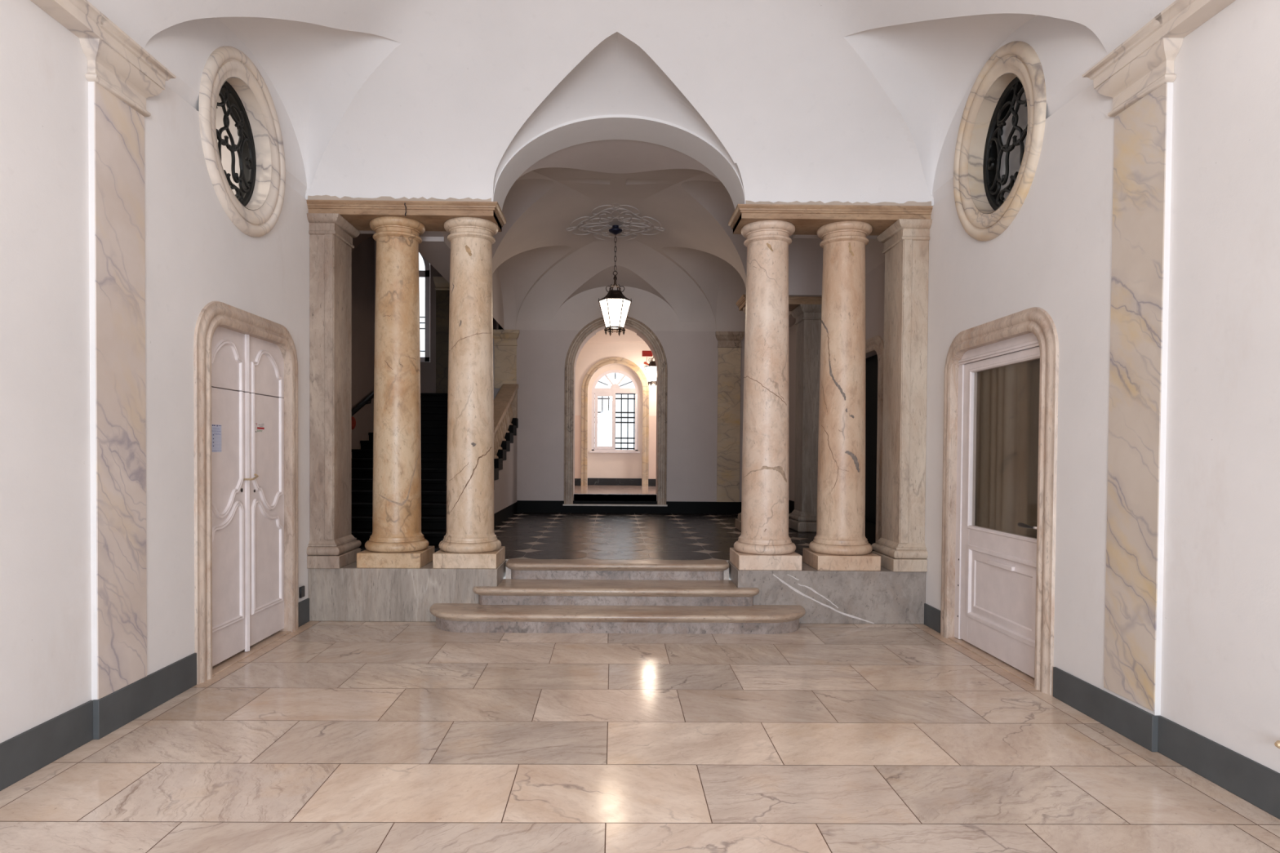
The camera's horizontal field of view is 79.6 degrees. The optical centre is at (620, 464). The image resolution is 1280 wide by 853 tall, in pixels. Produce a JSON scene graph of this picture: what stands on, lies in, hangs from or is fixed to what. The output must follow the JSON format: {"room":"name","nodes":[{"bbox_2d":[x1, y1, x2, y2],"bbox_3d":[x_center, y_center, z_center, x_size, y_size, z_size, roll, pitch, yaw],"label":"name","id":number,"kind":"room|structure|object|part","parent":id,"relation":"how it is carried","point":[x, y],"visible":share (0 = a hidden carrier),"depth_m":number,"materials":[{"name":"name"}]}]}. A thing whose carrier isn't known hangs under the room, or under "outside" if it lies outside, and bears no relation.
{"room":"historic interior","nodes":[
{"label":"historic interior","id":0,"kind":"room"},
{"bbox_2d":[0,0,309,743],"bbox_3d":[-2.734,-0.294,1.220,0.350,3.605,11.500,0,1,-1],"label":"wall","id":1,"kind":"structure","parent":0,"point":[196,256],"depth_m":3.67,"materials":[{"name":"white paint"}]},
{"bbox_2d":[30,0,106,37],"bbox_3d":[-2.490,-2.021,-0.292,0.144,0.092,7.936,0,1,-1],"label":"crown molding","id":2,"kind":"structure","parent":1,"relation":"attached to","point":[82,18],"depth_m":3.54,"materials":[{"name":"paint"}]},
{"bbox_2d":[78,14,176,699],"bbox_3d":[-2.538,-0.492,3.972,0.143,3.308,0.614,0,1,-1],"label":"pilaster","id":3,"kind":"object","parent":1,"relation":"attached to","point":[123,74],"visible":0.91,"depth_m":3.95,"materials":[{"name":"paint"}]},
{"bbox_2d":[0,598,309,791],"bbox_3d":[-2.586,1.313,1.117,0.062,0.196,10.630,0,1,-1],"label":"baseboard","id":4,"kind":"structure","parent":1,"relation":"attached to","point":[25,753],"depth_m":3.79,"materials":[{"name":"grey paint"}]},
{"bbox_2d":[198,45,285,236],"bbox_3d":[-2.660,-2.197,5.277,0.246,1.210,1.170,0,1,-1],"label":"window","id":5,"kind":"structure","parent":1,"relation":"in","point":[260,148],"depth_m":5.40,"materials":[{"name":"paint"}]},
{"bbox_2d":[216,82,254,205],"bbox_3d":[-2.708,-2.197,5.276,0.039,0.847,0.837,0,1,-1],"label":"iron grille","id":6,"kind":"object","parent":5,"relation":"attached to","point":[246,126],"depth_m":5.46,"materials":[{"name":"black metal"}]},
{"bbox_2d":[193,301,297,684],"bbox_3d":[-2.625,0.134,5.425,0.130,2.395,1.510,0,1,-1],"label":"door surround","id":7,"kind":"object","parent":1,"relation":"attached to","point":[214,314],"visible":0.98,"depth_m":4.80,"materials":[{"name":"stone"}]},
{"bbox_2d":[211,326,284,666],"bbox_3d":[-2.624,0.188,5.426,0.112,2.263,1.270,0,1,-1],"label":"door","id":8,"kind":"structure","parent":7,"relation":"attached to","point":[247,371],"depth_m":5.39,"materials":[{"name":"white paint"}]},
{"bbox_2d":[211,424,221,452],"bbox_3d":[-2.628,-0.171,4.990,0.002,0.178,0.136,0,1,-1],"label":"notice sheet","id":9,"kind":"object","parent":8,"relation":"attached to","point":[215,428],"visible":0.94,"depth_m":4.99,"materials":[{"name":"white paper"}]},
{"bbox_3d":[-2.618,-0.672,5.088,0.016,0.328,0.479,0,1,-1],"label":"panel moulding","id":10,"kind":"part","parent":8,"relation":"part of","materials":[{"name":"white paint"}]},
{"bbox_3d":[-2.648,-0.723,5.083,0.045,0.430,0.618,0,1,-1],"label":"overdoor panel","id":11,"kind":"part","parent":8,"relation":"part of","materials":[{"name":"white paint"}]},
{"bbox_3d":[-2.625,0.291,5.106,0.016,1.587,0.479,0,1,-1],"label":"panel moulding","id":12,"kind":"part","parent":8,"relation":"part of","materials":[{"name":"white paint"}]},
{"bbox_3d":[-2.590,0.087,5.401,0.057,0.045,0.122,1,1,21],"label":"handle","id":13,"kind":"part","parent":8,"relation":"part of","materials":[{"name":"gold metal"}]},
{"bbox_2d":[254,422,264,432],"bbox_3d":[-2.632,-0.272,5.592,0.002,0.078,0.180,0,1,-1],"label":"notice sheet","id":14,"kind":"object","parent":8,"relation":"attached to","point":[259,426],"visible":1,"depth_m":5.60,"materials":[{"name":"white paper"}]},
{"bbox_3d":[-2.654,-0.735,5.720,0.045,0.430,0.648,0,1,-1],"label":"overdoor panel","id":15,"kind":"part","parent":8,"relation":"part of","materials":[{"name":"white paint"}]},
{"bbox_3d":[-2.624,-0.683,5.710,0.016,0.328,0.494,0,1,-1],"label":"panel moulding","id":16,"kind":"part","parent":8,"relation":"part of","materials":[{"name":"white paint"}]},
{"bbox_3d":[-2.631,0.279,5.728,0.016,1.587,0.494,0,1,-1],"label":"panel moulding","id":17,"kind":"part","parent":8,"relation":"part of","materials":[{"name":"white paint"}]},
{"bbox_2d":[299,586,304,598],"bbox_3d":[-2.604,1.042,6.284,0.020,0.090,0.080,0,1,-1],"label":"power socket","id":18,"kind":"object","parent":1,"relation":"attached to","point":[302,588],"visible":1,"depth_m":6.26,"materials":[{"name":"black plastic"}]},
{"bbox_2d":[306,213,361,568],"bbox_3d":[-2.470,-0.613,6.651,0.271,2.951,0.567,0,1,-1],"label":"wall pier","id":19,"kind":"object","parent":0,"point":[332,544],"visible":0.96,"depth_m":6.44,"materials":[{"name":"beige stone"}]},
{"bbox_2d":[351,233,373,251],"bbox_3d":[-2.737,-3.395,9.485,1.850,3.300,0.300,0,1,-1],"label":"wall","id":20,"kind":"structure","parent":0,"point":[361,237],"depth_m":9.55,"materials":[{"name":"paint"}]},
{"bbox_2d":[351,235,374,448],"bbox_3d":[-3.821,-1.900,9.358,0.300,6.300,4.350,0,1,-1],"label":"wall","id":21,"kind":"structure","parent":0,"point":[363,255],"depth_m":10.99,"materials":[{"name":"paint"}]},
{"bbox_2d":[351,391,373,416],"bbox_3d":[-3.635,-0.535,9.910,0.106,1.135,3.123,0,1,-1],"label":"handrail","id":22,"kind":"object","parent":21,"relation":"attached to","point":[370,397],"visible":0.25,"depth_m":10.76,"materials":[{"name":"black metal"}]},
{"bbox_2d":[351,416,355,429],"bbox_3d":[-3.630,-0.566,10.388,0.090,0.180,0.176,0,1,-1],"label":"shoulder bag","id":23,"kind":"object","parent":22,"relation":"hanging from","point":[353,421],"visible":0.51,"depth_m":10.36,"materials":[{"name":"brown leather"}]},
{"bbox_2d":[420,263,496,393],"bbox_3d":[-3.641,-2.447,14.675,3.550,7.200,0.300,0,1,-1],"label":"wall","id":24,"kind":"structure","parent":0,"point":[428,370],"depth_m":14.53,"materials":[{"name":"paint"}]},
{"bbox_2d":[418,253,430,362],"bbox_3d":[-4.176,-3.126,14.638,1.120,2.350,0.140,0,1,-1],"label":"window","id":25,"kind":"structure","parent":24,"relation":"in","point":[425,273],"depth_m":14.58,"materials":[{"name":"white glass"}]},
{"bbox_2d":[432,276,449,393],"bbox_3d":[-3.348,-2.403,14.474,0.350,2.255,0.110,0,1,-1],"label":"pilaster","id":26,"kind":"object","parent":24,"relation":"attached to","point":[442,286],"visible":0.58,"depth_m":14.47,"materials":[{"name":"stone"}]},
{"bbox_2d":[496,321,503,329],"bbox_3d":[-1.956,-2.415,13.581,0.180,7.200,1.920,0,1,-1],"label":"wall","id":27,"kind":"structure","parent":0,"point":[497,323],"depth_m":12.62,"materials":[{"name":"paint"}]},
{"bbox_2d":[493,427,517,513],"bbox_3d":[-1.660,0.140,10.117,0.065,1.414,4.255,0,1,-1],"label":"wall","id":28,"kind":"structure","parent":0,"point":[505,487],"depth_m":11.20,"materials":[{"name":"grey paint"}]},
{"bbox_2d":[493,383,518,489],"bbox_3d":[-1.725,-0.402,10.249,0.250,1.688,4.340,0,1,-1],"label":"balustrade","id":29,"kind":"object","parent":28,"relation":"on","point":[505,402],"visible":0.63,"depth_m":11.11,"materials":[{"name":"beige stone"}]},
{"bbox_3d":[-1.723,-0.524,10.132,0.250,1.440,4.110,0,1,-1],"label":"rail","id":30,"kind":"part","parent":29,"relation":"part of","materials":[{"name":"stone"}]},
{"bbox_3d":[-1.743,-0.912,12.133,0.220,0.531,0.125,0,1,-1],"label":"post","id":31,"kind":"part","parent":29,"relation":"part of","materials":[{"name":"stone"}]},
{"bbox_2d":[574,343,656,485],"bbox_3d":[0.220,-1.183,15.383,4.500,3.900,0.400,0,1,-1],"label":"wall","id":32,"kind":"structure","parent":0,"point":[599,465],"depth_m":15.41,"materials":[{"name":"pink paint"}]},
{"bbox_2d":[589,369,639,453],"bbox_3d":[-0.100,-1.072,15.307,1.020,1.675,0.370,0,1,-1],"label":"window","id":33,"kind":"structure","parent":32,"relation":"in","point":[615,388],"depth_m":15.42,"materials":[{"name":"white paint"}]},
{"bbox_3d":[-0.305,-0.873,15.444,0.415,1.130,0.040,0,1,-1],"label":"closed sash","id":34,"kind":"part","parent":33,"relation":"part of","materials":[{"name":"white paint"}]},
{"bbox_3d":[-0.107,-0.254,15.408,1.020,0.036,0.100,0,1,-1],"label":"sill","id":35,"kind":"part","parent":33,"relation":"part of","materials":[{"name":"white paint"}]},
{"bbox_3d":[0.313,-0.851,15.290,0.030,1.100,0.320,0,1,-1],"label":"open sash","id":36,"kind":"part","parent":33,"relation":"part of","materials":[{"name":"white paint"}]},
{"bbox_2d":[581,356,648,486],"bbox_3d":[-0.101,-0.853,15.169,1.340,2.547,0.035,0,1,-1],"label":"door surround","id":37,"kind":"object","parent":32,"relation":"attached to","point":[633,366],"visible":1,"depth_m":15.15,"materials":[{"name":"stone"}]},
{"bbox_2d":[594,373,635,449],"bbox_3d":[-0.103,-1.079,15.582,0.920,1.680,0.021,0,1,-1],"label":"window grille","id":38,"kind":"object","parent":32,"relation":"in","point":[633,394],"visible":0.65,"depth_m":15.58,"materials":[{"name":"black metal"}]},
{"bbox_2d":[574,478,655,486],"bbox_3d":[0.210,0.349,15.322,4.500,0.142,0.260,0,1,-1],"label":"baseboard","id":39,"kind":"structure","parent":32,"relation":"attached to","point":[596,482],"depth_m":15.42,"materials":[{"name":"black stone"}]},
{"bbox_2d":[574,415,656,479],"bbox_3d":[0.215,-0.274,15.197,4.500,1.392,0.006,0,1,-1],"label":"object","id":40,"kind":"structure","parent":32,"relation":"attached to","point":[652,419],"depth_m":15.19,"materials":[{"name":"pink paint"}]},
{"bbox_2d":[586,328,645,343],"bbox_3d":[0.232,-2.659,15.126,4.500,0.540,0.060,0,1,-1],"label":"ceiling","id":41,"kind":"structure","parent":32,"relation":"attached to","point":[629,336],"depth_m":15.10,"materials":[{"name":"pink paint"}]},
{"bbox_2d":[573,484,657,501],"bbox_3d":[0.220,0.568,14.056,4.500,0.248,3.320,0,1,-1],"label":"floor","id":42,"kind":"structure","parent":0,"point":[620,491],"depth_m":13.08,"materials":[{"name":"stone"}]},
{"bbox_2d":[358,512,874,580],"bbox_3d":[-0.635,0.888,9.853,7.666,0.150,6.040,0,1,-1],"label":"floor","id":43,"kind":"structure","parent":0,"point":[523,535],"depth_m":8.88,"materials":[{"name":"black tile"}]},
{"bbox_2d":[351,393,448,545],"bbox_3d":[-3.625,-0.226,11.246,3.529,1.984,6.620,0,1,-1],"label":"staircase","id":44,"kind":"structure","parent":43,"relation":"on","point":[433,406],"depth_m":9.80,"materials":[{"name":"black stone"}]},
{"bbox_2d":[735,306,745,531],"bbox_3d":[1.776,-0.579,9.757,0.536,2.822,0.536,0,1,-1],"label":"column","id":45,"kind":"structure","parent":43,"relation":"on","point":[738,521],"depth_m":9.73,"materials":[{"name":"beige stone"}]},
{"bbox_2d":[788,304,821,532],"bbox_3d":[2.416,-0.576,9.763,0.400,2.824,0.520,0,1,-1],"label":"wall pier","id":46,"kind":"object","parent":43,"relation":"on","point":[803,518],"visible":0.66,"depth_m":9.57,"materials":[{"name":"grey stone"}]},
{"bbox_2d":[735,294,822,311],"bbox_3d":[2.068,-2.048,9.727,1.118,0.116,0.566,0,1,-1],"label":"entablature","id":47,"kind":"object","parent":46,"relation":"on","point":[793,301],"visible":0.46,"depth_m":9.48,"materials":[{"name":"brown stone"}]},
{"bbox_2d":[493,329,745,502],"bbox_3d":[0.471,-0.457,12.468,5.040,3.360,0.420,0,1,-1],"label":"wall","id":48,"kind":"structure","parent":0,"point":[691,357],"depth_m":12.25,"materials":[{"name":"grey paint"}]},
{"bbox_2d":[493,329,519,388],"bbox_3d":[-1.823,-1.677,12.178,0.440,0.927,0.075,0,1,-1],"label":"pilaster","id":49,"kind":"object","parent":48,"relation":"attached to","point":[505,344],"visible":0.83,"depth_m":12.19,"materials":[{"name":"stone"}]},
{"bbox_2d":[562,316,667,506],"bbox_3d":[-0.071,-0.861,12.431,1.664,3.060,0.530,0,1,-1],"label":"door surround","id":50,"kind":"object","parent":48,"relation":"attached to","point":[586,331],"visible":0.83,"depth_m":12.21,"materials":[{"name":"stone"}]},
{"bbox_3d":[-0.080,0.644,12.284,1.664,0.027,0.180,0,1,-1],"label":"sill","id":51,"kind":"part","parent":50,"relation":"part of","materials":[{"name":"stone"}]},
{"bbox_2d":[493,499,881,545],"bbox_3d":[0.478,0.695,9.649,4.260,0.260,5.260,0,1,-1],"label":"baseboard","id":52,"kind":"structure","parent":48,"relation":"attached to","point":[520,506],"depth_m":12.24,"materials":[{"name":"black stone"}]},
{"bbox_2d":[715,331,744,502],"bbox_3d":[1.735,-0.760,12.226,0.450,2.712,0.075,0,1,-1],"label":"pilaster","id":53,"kind":"object","parent":48,"relation":"attached to","point":[729,343],"visible":1,"depth_m":12.23,"materials":[{"name":"stone"}]},
{"bbox_2d":[358,139,884,333],"bbox_3d":[-0.468,-2.813,9.676,7.000,1.440,5.660,0,1,-1],"label":"ceiling","id":54,"kind":"structure","parent":0,"point":[690,275],"depth_m":9.75,"materials":[{"name":"grey paint"}]},
{"bbox_2d":[598,225,631,336],"bbox_3d":[-0.064,-2.390,9.957,0.436,1.409,0.378,0,1,-1],"label":"lantern","id":55,"kind":"object","parent":54,"relation":"hanging from","point":[615,307],"visible":1,"depth_m":9.87,"materials":[{"name":"white glass"}]},
{"bbox_3d":[-0.185,-1.950,9.896,0.078,0.350,0.202,0,1,-31],"label":"glass pane","id":56,"kind":"part","parent":55,"relation":"part of","materials":[{"name":"white glass"}]},
{"bbox_3d":[-0.069,-1.753,9.969,0.230,0.046,0.241,0,1,-1],"label":"crown","id":57,"kind":"part","parent":55,"relation":"part of","materials":[{"name":"brown metal"}]},
{"bbox_3d":[-0.066,-1.948,9.829,0.202,0.350,0.078,0,1,-1],"label":"glass pane","id":58,"kind":"part","parent":55,"relation":"part of","materials":[{"name":"white glass"}]},
{"bbox_3d":[-0.067,-2.027,9.964,0.436,0.524,0.378,0,1,-1],"label":"frame","id":59,"kind":"part","parent":55,"relation":"part of","materials":[{"name":"brown metal"}]},
{"bbox_3d":[0.051,-1.949,9.898,0.078,0.350,0.202,1,1,29],"label":"glass pane","id":60,"kind":"part","parent":55,"relation":"part of","materials":[{"name":"white glass"}]},
{"bbox_2d":[565,203,665,239],"bbox_3d":[-0.059,-3.065,9.895,1.198,0.105,1.373,0,1,-38],"label":"rosette","id":61,"kind":"object","parent":54,"relation":"attached to","point":[613,207],"visible":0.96,"depth_m":9.83,"materials":[{"name":"grey paint"}]},
{"bbox_2d":[87,0,1175,210],"bbox_3d":[0.058,-2.699,1.151,6.000,1.245,11.400,0,1,-1],"label":"ceiling","id":62,"kind":"structure","parent":0,"point":[852,101],"depth_m":5.74,"materials":[{"name":"white paint"}]},
{"bbox_2d":[0,621,1279,852],"bbox_3d":[0.027,1.479,1.143,5.451,0.100,10.830,0,1,-1],"label":"floor","id":63,"kind":"structure","parent":0,"point":[329,736],"depth_m":3.58,"materials":[{"name":"stone"}]},
{"bbox_2d":[212,631,291,676],"bbox_3d":[-2.643,1.337,5.447,0.110,0.028,1.206,0,1,-1],"label":"threshold","id":64,"kind":"object","parent":63,"relation":"on","point":[224,664],"visible":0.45,"depth_m":5.40,"materials":[{"name":"beige stone"}]},
{"bbox_2d":[307,560,506,622],"bbox_3d":[-1.827,1.090,6.720,1.582,0.447,0.570,0,1,-1],"label":"wall","id":65,"kind":"structure","parent":63,"relation":"on","point":[348,593],"depth_m":6.43,"materials":[{"name":"grey stone"}]},
{"bbox_2d":[356,216,434,568],"bbox_3d":[-1.937,-0.610,6.673,0.542,2.951,0.542,0,1,-1],"label":"column","id":66,"kind":"structure","parent":65,"relation":"on","point":[397,540],"depth_m":6.50,"materials":[{"name":"stone"}]},
{"bbox_2d":[306,200,506,231],"bbox_3d":[-1.807,-2.127,6.619,1.576,0.127,0.549,0,1,-1],"label":"entablature","id":67,"kind":"object","parent":66,"relation":"on","point":[433,215],"visible":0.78,"depth_m":6.38,"materials":[{"name":"brown stone"}]},
{"bbox_2d":[307,195,491,201],"bbox_3d":[-1.832,-2.217,6.387,1.520,0.053,0.034,0,1,-1],"label":"plaster edge","id":68,"kind":"structure","parent":67,"relation":"on","point":[316,197],"depth_m":6.37,"materials":[{"name":"white paint"}]},
{"bbox_2d":[432,217,505,568],"bbox_3d":[-1.300,-0.605,6.679,0.542,2.951,0.542,0,1,-1],"label":"column","id":69,"kind":"structure","parent":65,"relation":"on","point":[470,541],"depth_m":6.50,"materials":[{"name":"beige stone"}]},
{"bbox_2d":[429,603,805,634],"bbox_3d":[-0.017,1.256,6.242,3.105,0.157,0.425,0,1,-1],"label":"stone step","id":70,"kind":"structure","parent":63,"relation":"on","point":[450,617],"depth_m":6.08,"materials":[{"name":"stone"}]},
{"bbox_2d":[472,578,759,606],"bbox_3d":[-0.034,1.099,6.589,2.405,0.145,0.485,0,1,-1],"label":"stone step","id":71,"kind":"structure","parent":70,"relation":"on","point":[509,591],"depth_m":6.40,"materials":[{"name":"stone"}]},
{"bbox_2d":[505,559,729,580],"bbox_3d":[-0.024,0.946,6.929,2.000,0.148,0.350,0,1,-1],"label":"stone step","id":72,"kind":"structure","parent":71,"relation":"on","point":[521,569],"depth_m":6.80,"materials":[{"name":"stone"}]},
{"bbox_2d":[728,560,925,624],"bbox_3d":[1.782,1.114,6.752,1.590,0.447,0.571,0,1,-1],"label":"wall","id":73,"kind":"structure","parent":63,"relation":"on","point":[886,596],"depth_m":6.47,"materials":[{"name":"grey stone"}]},
{"bbox_2d":[729,219,802,570],"bbox_3d":[1.275,-0.588,6.702,0.542,2.951,0.542,0,1,-1],"label":"column","id":74,"kind":"structure","parent":73,"relation":"on","point":[764,543],"depth_m":6.53,"materials":[{"name":"stone"}]},
{"bbox_2d":[802,220,880,571],"bbox_3d":[1.942,-0.583,6.708,0.542,2.951,0.542,0,1,-1],"label":"column","id":75,"kind":"structure","parent":73,"relation":"on","point":[840,543],"depth_m":6.54,"materials":[{"name":"beige stone"}]},
{"bbox_2d":[728,204,933,235],"bbox_3d":[1.787,-2.112,6.653,1.625,0.106,0.546,0,1,-1],"label":"entablature","id":76,"kind":"object","parent":75,"relation":"on","point":[806,220],"visible":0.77,"depth_m":6.42,"materials":[{"name":"brown stone"}]},
{"bbox_2d":[745,200,931,205],"bbox_3d":[1.825,-2.190,6.420,1.555,0.049,0.034,0,1,-1],"label":"plaster edge","id":77,"kind":"structure","parent":76,"relation":"on","point":[811,202],"depth_m":6.41,"materials":[{"name":"white paint"}]},
{"bbox_2d":[947,637,1034,686],"bbox_3d":[2.622,1.375,5.375,0.110,0.028,1.246,0,1,-1],"label":"threshold","id":78,"kind":"object","parent":63,"relation":"on","point":[1027,678],"visible":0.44,"depth_m":5.31,"materials":[{"name":"beige stone"}]},
{"bbox_2d":[788,261,884,501],"bbox_3d":[2.790,-0.392,9.800,0.350,3.360,5.760,0,1,-1],"label":"wall","id":79,"kind":"structure","parent":0,"point":[875,278],"depth_m":8.21,"materials":[{"name":"grey paint"}]},
{"bbox_2d":[865,354,877,524],"bbox_3d":[2.737,-0.169,8.273,0.100,2.070,1.100,0,1,-1],"label":"door","id":80,"kind":"structure","parent":79,"relation":"in","point":[871,362],"depth_m":8.40,"materials":[{"name":"black wood"}]},
{"bbox_2d":[865,335,884,541],"bbox_3d":[2.607,-0.260,8.270,0.040,2.150,1.300,0,1,-1],"label":"door surround","id":81,"kind":"object","parent":79,"relation":"attached to","point":[876,343],"visible":0.45,"depth_m":7.71,"materials":[{"name":"stone"}]},
{"bbox_2d":[871,218,932,572],"bbox_3d":[2.446,-0.579,6.695,0.286,2.951,0.567,0,1,-1],"label":"wall pier","id":82,"kind":"object","parent":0,"point":[901,547],"visible":0.97,"depth_m":6.49,"materials":[{"name":"beige stone"}]},
{"bbox_2d":[924,0,1279,773],"bbox_3d":[2.813,-0.256,1.270,0.355,3.605,11.500,0,1,-1],"label":"wall","id":83,"kind":"structure","parent":0,"point":[1217,677],"depth_m":3.57,"materials":[{"name":"white paint"}]},
{"bbox_2d":[940,306,1058,695],"bbox_3d":[2.621,0.182,5.353,0.130,2.375,1.550,0,1,-1],"label":"door surround","id":84,"kind":"object","parent":83,"relation":"attached to","point":[1036,320],"visible":0.92,"depth_m":4.70,"materials":[{"name":"stone"}]},
{"bbox_2d":[954,332,1039,678],"bbox_3d":[2.637,0.237,5.359,0.133,2.245,1.320,0,1,-1],"label":"door","id":85,"kind":"structure","parent":84,"relation":"attached to","point":[998,397],"depth_m":5.38,"materials":[{"name":"white paint"}]},
{"bbox_2d":[974,359,1039,537],"bbox_3d":[2.687,-0.109,5.290,0.039,1.190,1.001,0,1,-1],"label":"curtain","id":86,"kind":"object","parent":85,"relation":"hanging from","point":[1006,397],"depth_m":5.31,"materials":[{"name":"grey fabric"}]},
{"bbox_3d":[2.588,0.390,4.883,0.028,0.028,0.190,0,1,-1],"label":"lever handle","id":87,"kind":"part","parent":85,"relation":"part of","materials":[{"name":"black plastic"}]},
{"bbox_2d":[953,40,1046,240],"bbox_3d":[2.689,-2.215,5.324,0.246,1.280,1.220,0,1,-1],"label":"window","id":88,"kind":"structure","parent":83,"relation":"in","point":[980,148],"depth_m":5.45,"materials":[{"name":"beige stone"}]},
{"bbox_2d":[983,78,1027,209],"bbox_3d":[2.737,-2.215,5.324,0.039,0.904,0.868,0,1,-1],"label":"iron grille","id":89,"kind":"object","parent":88,"relation":"attached to","point":[994,123],"depth_m":5.51,"materials":[{"name":"black metal"}]},
{"bbox_2d":[924,603,1279,819],"bbox_3d":[2.642,1.358,1.164,0.062,0.178,10.630,0,1,-1],"label":"baseboard","id":90,"kind":"structure","parent":83,"relation":"attached to","point":[1258,784],"depth_m":3.63,"materials":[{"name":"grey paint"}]},
{"bbox_2d":[1082,12,1184,711],"bbox_3d":[2.569,-0.455,3.895,0.143,3.308,0.600,0,1,-1],"label":"pilaster","id":91,"kind":"object","parent":83,"relation":"attached to","point":[1136,74],"visible":0.89,"depth_m":3.87,"materials":[{"name":"beige stone"}]},
{"bbox_2d":[1155,0,1235,36],"bbox_3d":[2.618,-1.985,-0.304,0.144,0.092,7.820,0,1,-1],"label":"crown molding","id":92,"kind":"structure","parent":83,"relation":"attached to","point":[1180,18],"depth_m":3.48,"materials":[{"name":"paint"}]},
{"bbox_2d":[1274,740,1279,748],"bbox_3d":[2.607,1.100,3.014,0.062,0.031,0.031,0,1,-1],"label":"wall hook","id":93,"kind":"object","parent":83,"relation":"attached to","point":[1277,744],"visible":1,"depth_m":3.01,"materials":[{"name":"gold metal"}]},
{"bbox_3d":[0.243,-3.010,14.139,4.500,0.200,3.020,0,1,-1],"label":"ceiling","id":94,"kind":"structure","parent":0,"visible":0},
{"bbox_2d":[644,355,656,386],"bbox_3d":[0.641,-2.208,14.568,0.353,1.414,0.306,0,1,-1],"label":"lantern","id":95,"kind":"object","parent":94,"relation":"hanging from","point":[651,370],"visible":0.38,"depth_m":14.49,"materials":[{"name":"white glass"}]},
{"bbox_2d":[642,350,652,356],"bbox_3d":[0.511,-2.088,14.409,0.195,0.100,0.120,0,1,-1],"label":"box","id":96,"kind":"object","parent":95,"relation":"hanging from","point":[649,353],"visible":0.87,"depth_m":14.37,"materials":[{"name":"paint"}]},
{"bbox_3d":[0.542,-1.716,14.521,0.063,0.284,0.164,0,1,-31],"label":"glass pane","id":97,"kind":"part","parent":95,"relation":"part of","materials":[{"name":"white glass"}]},
{"bbox_3d":[0.638,-1.714,14.467,0.164,0.284,0.063,0,1,-1],"label":"glass pane","id":98,"kind":"part","parent":95,"relation":"part of","materials":[{"name":"white glass"}]}
]}

